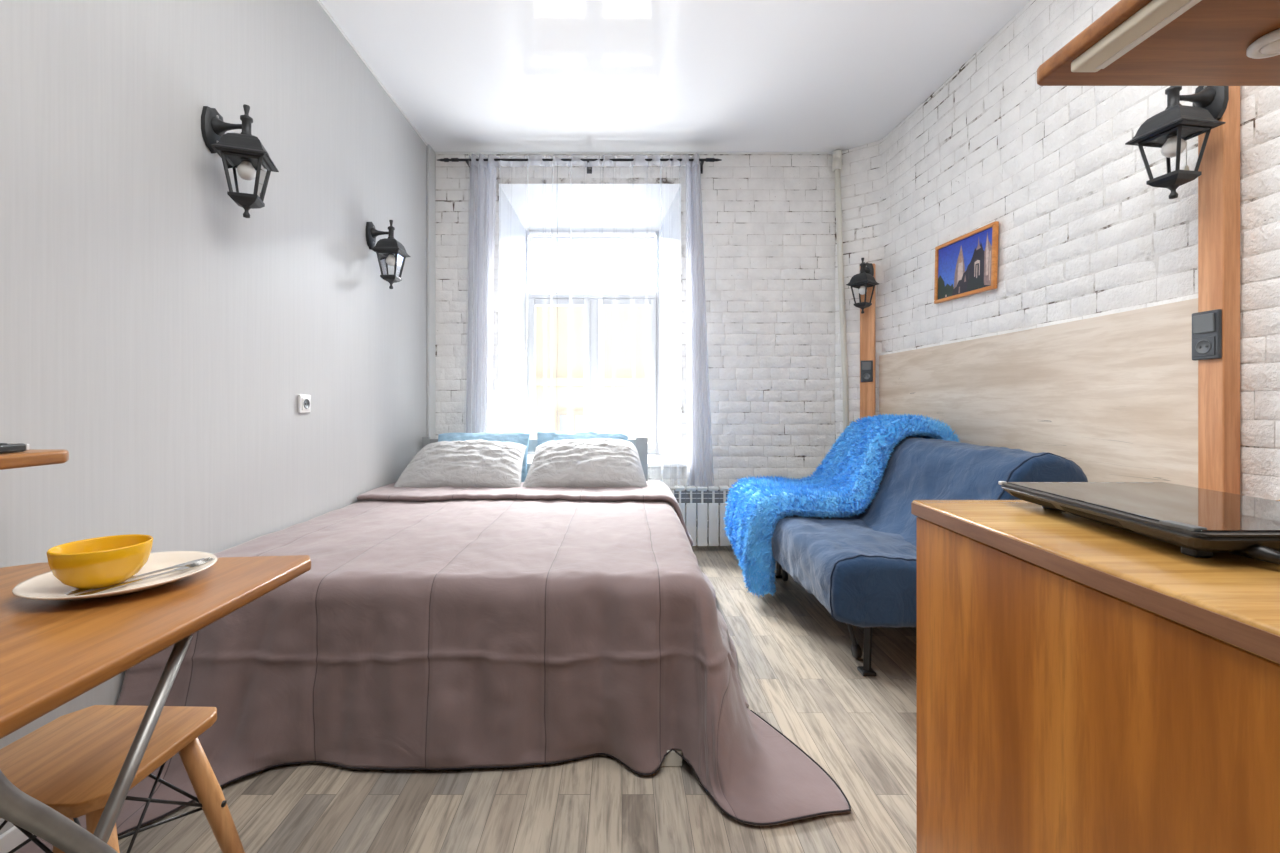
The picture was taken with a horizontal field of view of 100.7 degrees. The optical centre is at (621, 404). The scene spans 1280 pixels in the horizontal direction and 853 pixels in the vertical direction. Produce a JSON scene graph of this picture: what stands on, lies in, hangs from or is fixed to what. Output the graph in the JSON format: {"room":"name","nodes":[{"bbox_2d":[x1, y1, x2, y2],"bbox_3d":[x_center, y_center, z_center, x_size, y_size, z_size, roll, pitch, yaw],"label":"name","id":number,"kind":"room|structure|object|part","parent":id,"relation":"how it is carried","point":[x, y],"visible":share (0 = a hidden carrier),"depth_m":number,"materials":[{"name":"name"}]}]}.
{"room":"studio apartment","nodes":[
{"label":"studio apartment","id":0,"kind":"room"},
{"bbox_2d":[0,0,426,834],"bbox_3d":[-1.579,-0.430,0.740,0.250,3.020,6.680,0,0,0],"label":"wall","id":1,"kind":"structure","parent":0,"point":[159,335],"depth_m":1.79,"materials":[{"name":"grey paint"}]},
{"bbox_2d":[0,826,33,852],"bbox_3d":[-1.448,1.042,0.715,0.012,0.075,6.630,0,0,0],"label":"baseboard","id":2,"kind":"structure","parent":1,"relation":"attached to","point":[13,837],"depth_m":1.25,"materials":[{"name":"white plastic"}]},
{"bbox_2d":[0,449,68,469],"bbox_3d":[-1.327,0.112,0.948,0.254,0.028,0.455,0,0,0],"label":"wall shelf","id":3,"kind":"object","parent":1,"relation":"attached to","point":[31,457],"visible":0.97,"depth_m":1.09,"materials":[{"name":"brown wood"}]},
{"bbox_2d":[0,443,28,453],"bbox_3d":[-1.255,0.087,1.020,0.044,0.020,0.180,0,0,-6],"label":"remote control","id":4,"kind":"object","parent":3,"relation":"on","point":[4,447],"visible":1,"depth_m":1.08,"materials":[{"name":"black plastic"}]},
{"bbox_2d":[201,104,278,217],"bbox_3d":[-1.354,-0.861,1.869,0.213,0.398,0.166,0,0,-20],"label":"wall lantern","id":5,"kind":"object","parent":1,"relation":"attached to","point":[243,151],"visible":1,"depth_m":1.85,"materials":[{"name":"black paint"}]},
{"bbox_3d":[-1.442,-0.970,1.875,0.022,0.160,0.092,0,0,0],"label":"plate","id":6,"kind":"part","parent":5,"relation":"part of","materials":[{"name":"black paint"}]},
{"bbox_3d":[-1.381,-0.985,1.875,0.109,0.060,0.060,0,0,0],"label":"arm","id":7,"kind":"part","parent":5,"relation":"part of","materials":[{"name":"black paint"}]},
{"bbox_3d":[-1.369,-0.797,1.860,0.022,0.131,0.106,0,0,-20],"label":"glass pane","id":8,"kind":"part","parent":5,"relation":"part of","materials":[{"name":"white"}]},
{"bbox_3d":[-1.328,-0.828,1.875,0.058,0.063,0.058,0,0,0],"label":"bulb","id":9,"kind":"part","parent":5,"relation":"part of","materials":[{"name":"white glass"}]},
{"bbox_3d":[-1.287,-0.797,1.890,0.022,0.131,0.106,0,0,-20],"label":"glass pane","id":10,"kind":"part","parent":5,"relation":"part of","materials":[{"name":"white"}]},
{"bbox_2d":[298,395,310,412],"bbox_3d":[-1.444,-0.005,2.415,0.018,0.082,0.082,0,0,0],"label":"wall socket","id":11,"kind":"object","parent":1,"relation":"attached to","point":[304,401],"visible":1,"depth_m":2.40,"materials":[{"name":"white plastic"}]},
{"bbox_2d":[366,220,410,288],"bbox_3d":[-1.351,-0.866,3.050,0.205,0.398,0.160,0,0,0],"label":"wall lantern","id":12,"kind":"object","parent":1,"relation":"attached to","point":[389,251],"visible":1,"depth_m":3.03,"materials":[{"name":"black paint"}]},
{"bbox_3d":[-1.442,-0.975,3.050,0.022,0.160,0.092,0,0,0],"label":"plate","id":13,"kind":"part","parent":12,"relation":"part of","materials":[{"name":"black paint"}]},
{"bbox_3d":[-1.381,-0.990,3.050,0.109,0.060,0.060,0,0,0],"label":"arm","id":14,"kind":"part","parent":12,"relation":"part of","materials":[{"name":"black paint"}]},
{"bbox_3d":[-1.372,-0.802,3.050,0.022,0.131,0.106,0,0,0],"label":"glass pane","id":15,"kind":"part","parent":12,"relation":"part of","materials":[{"name":"white"}]},
{"bbox_3d":[-1.328,-0.833,3.050,0.058,0.063,0.058,0,0,0],"label":"bulb","id":16,"kind":"part","parent":12,"relation":"part of","materials":[{"name":"white glass"}]},
{"bbox_3d":[-1.284,-0.802,3.050,0.022,0.131,0.106,0,0,0],"label":"glass pane","id":17,"kind":"part","parent":12,"relation":"part of","materials":[{"name":"white"}]},
{"bbox_2d":[427,144,435,438],"bbox_3d":[-1.443,-0.430,4.008,0.022,3.020,0.136,0,0,0],"label":"trim","id":18,"kind":"structure","parent":1,"relation":"attached to","point":[431,156],"depth_m":3.98,"materials":[{"name":"grey plastic"}]},
{"bbox_2d":[317,0,831,153],"bbox_3d":[0.088,-1.934,0.740,3.084,0.012,6.680,0,0,0],"label":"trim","id":19,"kind":"structure","parent":1,"relation":"attached to","point":[319,1],"depth_m":4.07,"materials":[{"name":"white plastic"}]},
{"bbox_2d":[118,545,916,852],"bbox_3d":[0.250,1.130,1.100,4.000,0.100,7.400,0,0,0],"label":"floor","id":20,"kind":"structure","parent":0,"point":[797,666],"depth_m":1.49,"materials":[{"name":"grey laminate"}]},
{"bbox_2d":[0,705,244,852],"bbox_3d":[-0.985,0.857,0.975,0.454,0.454,0.325,0,0,0],"label":"stool","id":21,"kind":"object","parent":20,"relation":"on","point":[72,764],"visible":0.94,"depth_m":0.98,"materials":[{"name":"brown wood"}]},
{"bbox_3d":[-1.144,0.865,1.091,0.155,0.436,0.036,0,0,29],"label":"leg","id":22,"kind":"part","parent":21,"relation":"part of","materials":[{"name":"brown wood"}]},
{"bbox_3d":[-0.826,0.865,0.859,0.155,0.436,0.036,0,0,29],"label":"leg","id":23,"kind":"part","parent":21,"relation":"part of","materials":[{"name":"brown wood"}]},
{"bbox_3d":[-0.987,0.641,0.975,0.313,0.022,0.284,0,0,0],"label":"seat","id":24,"kind":"part","parent":21,"relation":"part of","materials":[{"name":"brown wood"}]},
{"bbox_3d":[-0.826,0.865,1.091,0.155,0.436,0.036,0,0,-29],"label":"leg","id":25,"kind":"part","parent":21,"relation":"part of","materials":[{"name":"brown wood"}]},
{"bbox_2d":[0,555,310,852],"bbox_3d":[-1.039,0.707,0.756,0.782,0.755,0.831,0,0,0],"label":"folding table","id":26,"kind":"object","parent":20,"relation":"on","point":[53,652],"visible":0.99,"depth_m":0.77,"materials":[{"name":"brown wood"}]},
{"bbox_3d":[-0.672,0.715,0.753,0.023,0.722,0.434,0,0,0],"label":"leg","id":27,"kind":"part","parent":26,"relation":"part of","materials":[{"name":"metal"}]},
{"bbox_2d":[12,551,217,599],"bbox_3d":[-0.915,0.318,0.975,0.272,0.024,0.272,0,0,0],"label":"dinner plate","id":28,"kind":"object","parent":26,"relation":"on","point":[45,586],"visible":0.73,"depth_m":0.95,"materials":[{"name":"beige ceramic"}]},
{"bbox_2d":[46,534,152,588],"bbox_3d":[-0.933,0.285,0.952,0.137,0.072,0.137,0,0,0],"label":"bowl","id":29,"kind":"object","parent":28,"relation":"on","point":[106,561],"visible":1,"depth_m":0.92,"materials":[{"name":"yellow ceramic"}]},
{"bbox_2d":[64,558,204,594],"bbox_3d":[-0.888,0.316,0.991,0.021,0.015,0.215,0,0,32],"label":"table knife","id":30,"kind":"object","parent":28,"relation":"on","point":[197,560],"visible":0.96,"depth_m":0.99,"materials":[{"name":"metal"}]},
{"bbox_3d":[-0.907,0.318,0.962,0.021,0.002,0.145,0,4,32],"label":"handle","id":31,"kind":"part","parent":30,"relation":"part of","materials":[{"name":"silver metal"}]},
{"bbox_3d":[-0.850,0.312,1.052,0.021,0.001,0.071,0,3,32],"label":"blade","id":32,"kind":"part","parent":30,"relation":"part of","materials":[{"name":"silver metal"}]},
{"bbox_2d":[69,557,214,600],"bbox_3d":[-0.867,0.314,0.967,0.024,0.019,0.204,0,0,30],"label":"fork","id":33,"kind":"object","parent":28,"relation":"on","point":[190,566],"visible":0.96,"depth_m":0.97,"materials":[{"name":"metal"}]},
{"bbox_3d":[-0.882,0.318,0.941,0.021,0.002,0.145,0,4,30],"label":"handle","id":34,"kind":"part","parent":33,"relation":"part of","materials":[{"name":"silver metal"}]},
{"bbox_3d":[-0.690,0.722,0.619,0.019,0.725,0.454,0,0,0],"label":"leg","id":35,"kind":"part","parent":26,"relation":"part of","materials":[{"name":"metal"}]},
{"bbox_2d":[422,437,681,766],"bbox_3d":[-0.625,0.655,2.708,1.620,0.850,2.255,0,0,0],"label":"bed","id":36,"kind":"object","parent":20,"relation":"on","point":[672,759],"visible":0.12,"depth_m":3.80,"materials":[{"name":"grey fabric"}]},
{"bbox_3d":[-1.410,0.655,3.817,0.050,0.850,0.035,0,0,0],"label":"headboard post","id":37,"kind":"part","parent":36,"relation":"part of","materials":[{"name":"grey laminate"}]},
{"bbox_2d":[14,480,850,852],"bbox_3d":[-0.419,0.780,2.306,2.066,0.592,2.214,0,0,0],"label":"bedspread","id":38,"kind":"object","parent":36,"relation":"on","point":[443,627],"visible":0.92,"depth_m":1.58,"materials":[{"name":"fabric"}]},
{"bbox_2d":[394,439,526,487],"bbox_3d":[-1.000,0.383,3.376,0.780,0.312,0.389,0,0,-1],"label":"pillow","id":39,"kind":"object","parent":38,"relation":"on","point":[476,463],"visible":0.84,"depth_m":3.25,"materials":[{"name":"grey fabric"}]},
{"bbox_2d":[522,438,646,486],"bbox_3d":[-0.224,0.381,3.375,0.770,0.324,0.399,0,0,1],"label":"pillow","id":40,"kind":"object","parent":38,"relation":"on","point":[597,462],"visible":0.89,"depth_m":3.24,"materials":[{"name":"grey fabric"}]},
{"bbox_2d":[438,432,529,481],"bbox_3d":[-0.977,0.384,3.671,0.680,0.382,0.218,0,0,-1],"label":"pillow","id":41,"kind":"object","parent":36,"relation":"on","point":[516,437],"visible":0.19,"depth_m":3.69,"materials":[{"name":"blue fabric"}]},
{"bbox_2d":[537,431,627,445],"bbox_3d":[-0.267,0.378,3.669,0.680,0.384,0.216,0,0,2],"label":"pillow","id":42,"kind":"object","parent":36,"relation":"on","point":[542,436],"visible":0.21,"depth_m":3.69,"materials":[{"name":"blue fabric"}]},
{"bbox_3d":[0.142,0.655,3.817,0.085,0.850,0.035,0,0,0],"label":"headboard post","id":43,"kind":"part","parent":36,"relation":"part of","materials":[{"name":"grey laminate"}]},
{"bbox_3d":[0.145,1.005,1.637,0.070,0.150,0.115,0,0,0],"label":"leg","id":44,"kind":"part","parent":36,"relation":"part of","materials":[{"name":"beige paint"}]},
{"bbox_2d":[860,263,875,418],"bbox_3d":[1.806,0.025,3.896,0.100,2.110,0.045,0,0,33],"label":"timber post","id":45,"kind":"object","parent":20,"relation":"on","point":[868,318],"visible":0.4,"depth_m":3.88,"materials":[{"name":"brown wood"}]},
{"bbox_2d":[846,258,878,313],"bbox_3d":[1.737,-0.851,3.795,0.212,0.398,0.160,0,0,-38],"label":"wall lantern","id":46,"kind":"object","parent":45,"relation":"attached to","point":[864,279],"visible":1,"depth_m":3.76,"materials":[{"name":"black paint"}]},
{"bbox_3d":[1.716,-0.818,3.779,0.058,0.063,0.058,0,0,38],"label":"bulb","id":47,"kind":"part","parent":46,"relation":"part of","materials":[{"name":"white glass"}]},
{"bbox_3d":[1.786,-0.960,3.868,0.092,0.160,0.022,0,0,38],"label":"plate","id":48,"kind":"part","parent":46,"relation":"part of","materials":[{"name":"black paint"}]},
{"bbox_3d":[1.748,-0.975,3.820,0.060,0.060,0.109,0,0,38],"label":"arm","id":49,"kind":"part","parent":46,"relation":"part of","materials":[{"name":"black paint"}]},
{"bbox_2d":[861,360,872,381],"bbox_3d":[1.786,-0.247,3.869,0.082,0.156,0.019,0,0,33],"label":"socket","id":50,"kind":"object","parent":45,"relation":"attached to","point":[866,366],"visible":1,"depth_m":3.86,"materials":[{"name":"grey plastic"}]},
{"bbox_2d":[771,436,1087,675],"bbox_3d":[1.274,0.627,2.735,1.018,0.908,1.531,0,0,0],"label":"sofa","id":51,"kind":"object","parent":20,"relation":"on","point":[861,568],"visible":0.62,"depth_m":2.21,"materials":[{"name":"blue fabric"}]},
{"bbox_3d":[0.987,0.959,3.336,0.058,0.241,0.061,0,0,0],"label":"leg","id":52,"kind":"part","parent":51,"relation":"part of","materials":[{"name":"black paint"}]},
{"bbox_2d":[723,413,958,596],"bbox_3d":[1.276,0.547,3.156,1.288,1.012,0.900,0,0,0],"label":"throw blanket","id":53,"kind":"object","parent":51,"relation":"on","point":[845,482],"visible":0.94,"depth_m":2.91,"materials":[{"name":"blue fabric"}]},
{"bbox_2d":[771,514,916,627],"bbox_3d":[1.151,0.713,2.735,0.772,0.293,1.530,0,0,0],"label":"seat cushion","id":54,"kind":"object","parent":51,"relation":"on","point":[862,568],"depth_m":2.09,"materials":[{"name":"blue fabric"}]},
{"bbox_3d":[0.977,0.943,2.275,0.073,0.210,0.021,0,0,34],"label":"wheel arm","id":55,"kind":"part","parent":51,"relation":"part of","materials":[{"name":"black paint"}]},
{"bbox_3d":[0.987,0.959,2.135,0.058,0.241,0.061,0,0,0],"label":"leg","id":56,"kind":"part","parent":51,"relation":"part of","materials":[{"name":"black paint"}]},
{"bbox_3d":[1.310,0.837,2.735,0.820,0.037,1.410,0,0,0],"label":"frame","id":57,"kind":"part","parent":51,"relation":"part of","materials":[{"name":"black paint"}]},
{"bbox_3d":[1.494,0.462,2.735,0.577,0.578,1.490,0,0,0],"label":"backrest","id":58,"kind":"part","parent":51,"relation":"part of","materials":[{"name":"blue fabric"}]},
{"bbox_2d":[911,500,1279,852],"bbox_3d":[1.252,0.637,0.599,1.397,0.885,0.992,0,0,0],"label":"base cabinet","id":59,"kind":"object","parent":20,"relation":"on","point":[1084,685],"visible":0.9,"depth_m":0.68,"materials":[{"name":"brown wood"}]},
{"bbox_2d":[912,500,1279,664],"bbox_3d":[1.253,0.211,0.608,1.394,0.032,0.975,0,0,0],"label":"countertop","id":60,"kind":"structure","parent":59,"relation":"on","point":[1246,590],"depth_m":0.67,"materials":[{"name":"brown wood"}]},
{"bbox_2d":[998,481,1279,564],"bbox_3d":[0.947,0.172,0.807,0.507,0.045,0.511,0,0,0],"label":"cooktop","id":61,"kind":"object","parent":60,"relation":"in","point":[1203,522],"visible":1,"depth_m":0.77,"materials":[{"name":"black glass"}]},
{"bbox_3d":[0.887,0.154,0.848,0.365,0.002,0.405,0,0,0],"label":"glass","id":62,"kind":"part","parent":61,"relation":"part of","materials":[{"name":"black glass"}]},
{"bbox_3d":[0.973,0.181,0.593,0.452,0.025,0.071,0,0,10],"label":"power cord","id":63,"kind":"part","parent":61,"relation":"part of","materials":[{"name":"black plastic"}]},
{"bbox_2d":[1198,86,1239,494],"bbox_3d":[1.922,-0.095,1.707,0.055,2.350,0.076,0,0,0],"label":"timber post","id":64,"kind":"object","parent":20,"relation":"on","point":[1219,181],"visible":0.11,"depth_m":1.68,"materials":[{"name":"brown wood"}]},
{"bbox_2d":[1125,86,1228,198],"bbox_3d":[1.794,-0.861,1.704,0.211,0.398,0.160,0,0,-9],"label":"wall lantern","id":65,"kind":"object","parent":64,"relation":"attached to","point":[1168,130],"visible":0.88,"depth_m":1.68,"materials":[{"name":"black paint"}]},
{"bbox_3d":[1.768,-0.828,1.700,0.058,0.063,0.058,0,0,0],"label":"bulb","id":66,"kind":"part","parent":65,"relation":"part of","materials":[{"name":"white glass"}]},
{"bbox_3d":[1.821,-0.985,1.700,0.109,0.060,0.060,0,0,0],"label":"arm","id":67,"kind":"part","parent":65,"relation":"part of","materials":[{"name":"black paint"}]},
{"bbox_3d":[1.883,-0.970,1.700,0.022,0.160,0.092,0,0,0],"label":"plate","id":68,"kind":"part","parent":65,"relation":"part of","materials":[{"name":"black paint"}]},
{"bbox_2d":[1192,309,1221,359],"bbox_3d":[1.885,-0.225,1.712,0.019,0.156,0.082,0,0,0],"label":"socket","id":69,"kind":"object","parent":64,"relation":"attached to","point":[1206,325],"visible":1,"depth_m":1.70,"materials":[{"name":"grey plastic"}]},
{"bbox_2d":[436,154,834,544],"bbox_3d":[0.273,-0.430,4.436,3.954,3.220,0.728,0,0,0],"label":"wall","id":70,"kind":"structure","parent":0,"point":[769,219],"depth_m":4.08,"materials":[{"name":"white brick"}]},
{"bbox_2d":[437,158,720,173],"bbox_3d":[-0.320,-1.815,3.989,2.140,0.080,0.163,0,0,0],"label":"curtain rod","id":71,"kind":"object","parent":70,"relation":"attached to","point":[589,169],"visible":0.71,"depth_m":3.92,"materials":[{"name":"metal"}]},
{"bbox_3d":[-0.295,-1.813,3.920,1.830,0.018,0.018,0,0,0],"label":"rod","id":72,"kind":"part","parent":71,"relation":"part of","materials":[{"name":"metal"}]},
{"bbox_2d":[466,153,713,527],"bbox_3d":[-0.241,-0.471,3.935,1.888,2.747,0.117,0,0,0],"label":"sheer curtain","id":73,"kind":"object","parent":71,"relation":"hanging from","point":[477,216],"visible":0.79,"depth_m":3.92,"materials":[{"name":"white fabric"}]},
{"bbox_2d":[526,231,690,466],"bbox_3d":[-0.200,-0.545,4.375,1.460,2.050,0.770,0,0,0],"label":"window","id":74,"kind":"structure","parent":70,"relation":"in","point":[593,304],"depth_m":4.68,"materials":[{"name":"white plastic"}]},
{"bbox_3d":[-0.555,-0.274,4.707,0.546,1.328,0.065,0,0,0],"label":"sash","id":75,"kind":"part","parent":74,"relation":"part of","materials":[{"name":"plastic"}]},
{"bbox_2d":[529,232,655,293],"bbox_3d":[-0.260,-1.252,4.664,1.110,0.544,0.024,0,0,0],"label":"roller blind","id":76,"kind":"object","parent":74,"relation":"attached to","point":[530,233],"visible":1,"depth_m":4.65,"materials":[{"name":"white fabric"}]},
{"bbox_3d":[-0.260,-1.512,4.664,1.110,0.024,0.024,0,0,0],"label":"rail","id":77,"kind":"part","parent":76,"relation":"part of","materials":[{"name":"white plastic"}]},
{"bbox_3d":[-0.260,-0.992,4.664,1.110,0.024,0.024,0,0,0],"label":"rail","id":78,"kind":"part","parent":76,"relation":"part of","materials":[{"name":"white plastic"}]},
{"bbox_3d":[-0.200,-0.276,4.655,0.018,0.129,0.038,0,0,0],"label":"handle","id":79,"kind":"part","parent":74,"relation":"part of","materials":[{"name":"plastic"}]},
{"bbox_3d":[-0.200,0.458,4.350,1.460,0.045,0.720,0,0,0],"label":"sill","id":80,"kind":"part","parent":74,"relation":"part of","materials":[{"name":"white plastic"}]},
{"bbox_3d":[0.043,-0.274,4.707,0.521,1.328,0.065,0,0,0],"label":"sash","id":81,"kind":"part","parent":74,"relation":"part of","materials":[{"name":"plastic"}]},
{"bbox_2d":[668,486,732,546],"bbox_3d":[0.871,0.842,3.934,1.571,0.477,0.098,0,0,0],"label":"radiator","id":82,"kind":"object","parent":70,"relation":"attached to","point":[690,496],"visible":0.34,"depth_m":3.88,"materials":[{"name":"white metal"}]},
{"bbox_3d":[0.918,0.679,3.902,1.066,0.112,0.004,0,0,0],"label":"panel","id":83,"kind":"part","parent":82,"relation":"part of","materials":[{"name":"white metal"}]},
{"bbox_2d":[832,150,848,431],"bbox_3d":[1.663,-0.422,4.020,0.135,3.005,0.072,0,0,0],"label":"pipe","id":84,"kind":"object","parent":70,"relation":"attached to","point":[837,161],"visible":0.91,"depth_m":4.00,"materials":[{"name":"white metal"}]},
{"bbox_2d":[321,0,1030,151],"bbox_3d":[0.250,-2.000,0.850,4.000,0.120,6.900,0,0,0],"label":"ceiling","id":85,"kind":"structure","parent":0,"point":[468,75],"depth_m":3.03,"materials":[{"name":"white paint"}]},
{"bbox_2d":[835,0,1279,499],"bbox_3d":[1.945,-0.430,0.742,0.610,3.021,6.684,0,0,0],"label":"wall","id":86,"kind":"structure","parent":0,"point":[1083,234],"depth_m":2.45,"materials":[{"name":"white brick"}]},
{"bbox_2d":[934,221,998,303],"bbox_3d":[1.924,-0.782,2.985,0.022,0.361,0.522,0,0,-1],"label":"framed picture","id":87,"kind":"object","parent":86,"relation":"attached to","point":[967,264],"visible":1,"depth_m":2.95,"materials":[{"name":"brown wood"}]},
{"bbox_2d":[879,298,1197,487],"bbox_3d":[1.928,0.210,2.813,0.041,1.140,2.116,0,0,-2],"label":"wall panel","id":88,"kind":"object","parent":86,"relation":"attached to","point":[1114,396],"visible":0.42,"depth_m":2.25,"materials":[{"name":"beige wood"}]},
{"bbox_2d":[1037,0,1279,85],"bbox_3d":[1.400,-0.797,0.598,1.110,0.280,0.995,0,0,0],"label":"shelf","id":89,"kind":"object","parent":86,"relation":"attached to","point":[1207,44],"visible":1,"depth_m":0.99,"materials":[{"name":"brown wood"}]},
{"bbox_2d":[1071,0,1201,71],"bbox_3d":[0.883,-0.645,0.598,0.052,0.023,0.835,0,0,0],"label":"light","id":90,"kind":"object","parent":89,"relation":"attached to","point":[1156,14],"visible":1,"depth_m":0.91,"materials":[{"name":"white plastic"}]},
{"bbox_2d":[1246,28,1279,58],"bbox_3d":[1.178,-0.648,0.945,0.084,0.018,0.084,0,0,0],"label":"puck light","id":91,"kind":"object","parent":89,"relation":"attached to","point":[1268,45],"visible":1,"depth_m":0.95,"materials":[{"name":"white plastic"}]},
{"label":"outside","id":92,"kind":"structure","parent":0,"visible":0},
{"bbox_2d":[529,236,655,442],"bbox_3d":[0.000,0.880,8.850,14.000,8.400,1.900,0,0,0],"label":"window panes","id":93,"kind":"structure","parent":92,"point":[584,263],"depth_m":9.50,"materials":[{"name":"clear glass"}]},
{"bbox_3d":[-0.850,0.870,9.436,0.520,1.380,0.012,0,0,0],"label":"facade pane","id":94,"kind":"part","parent":93,"relation":"part of","materials":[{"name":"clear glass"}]}
]}

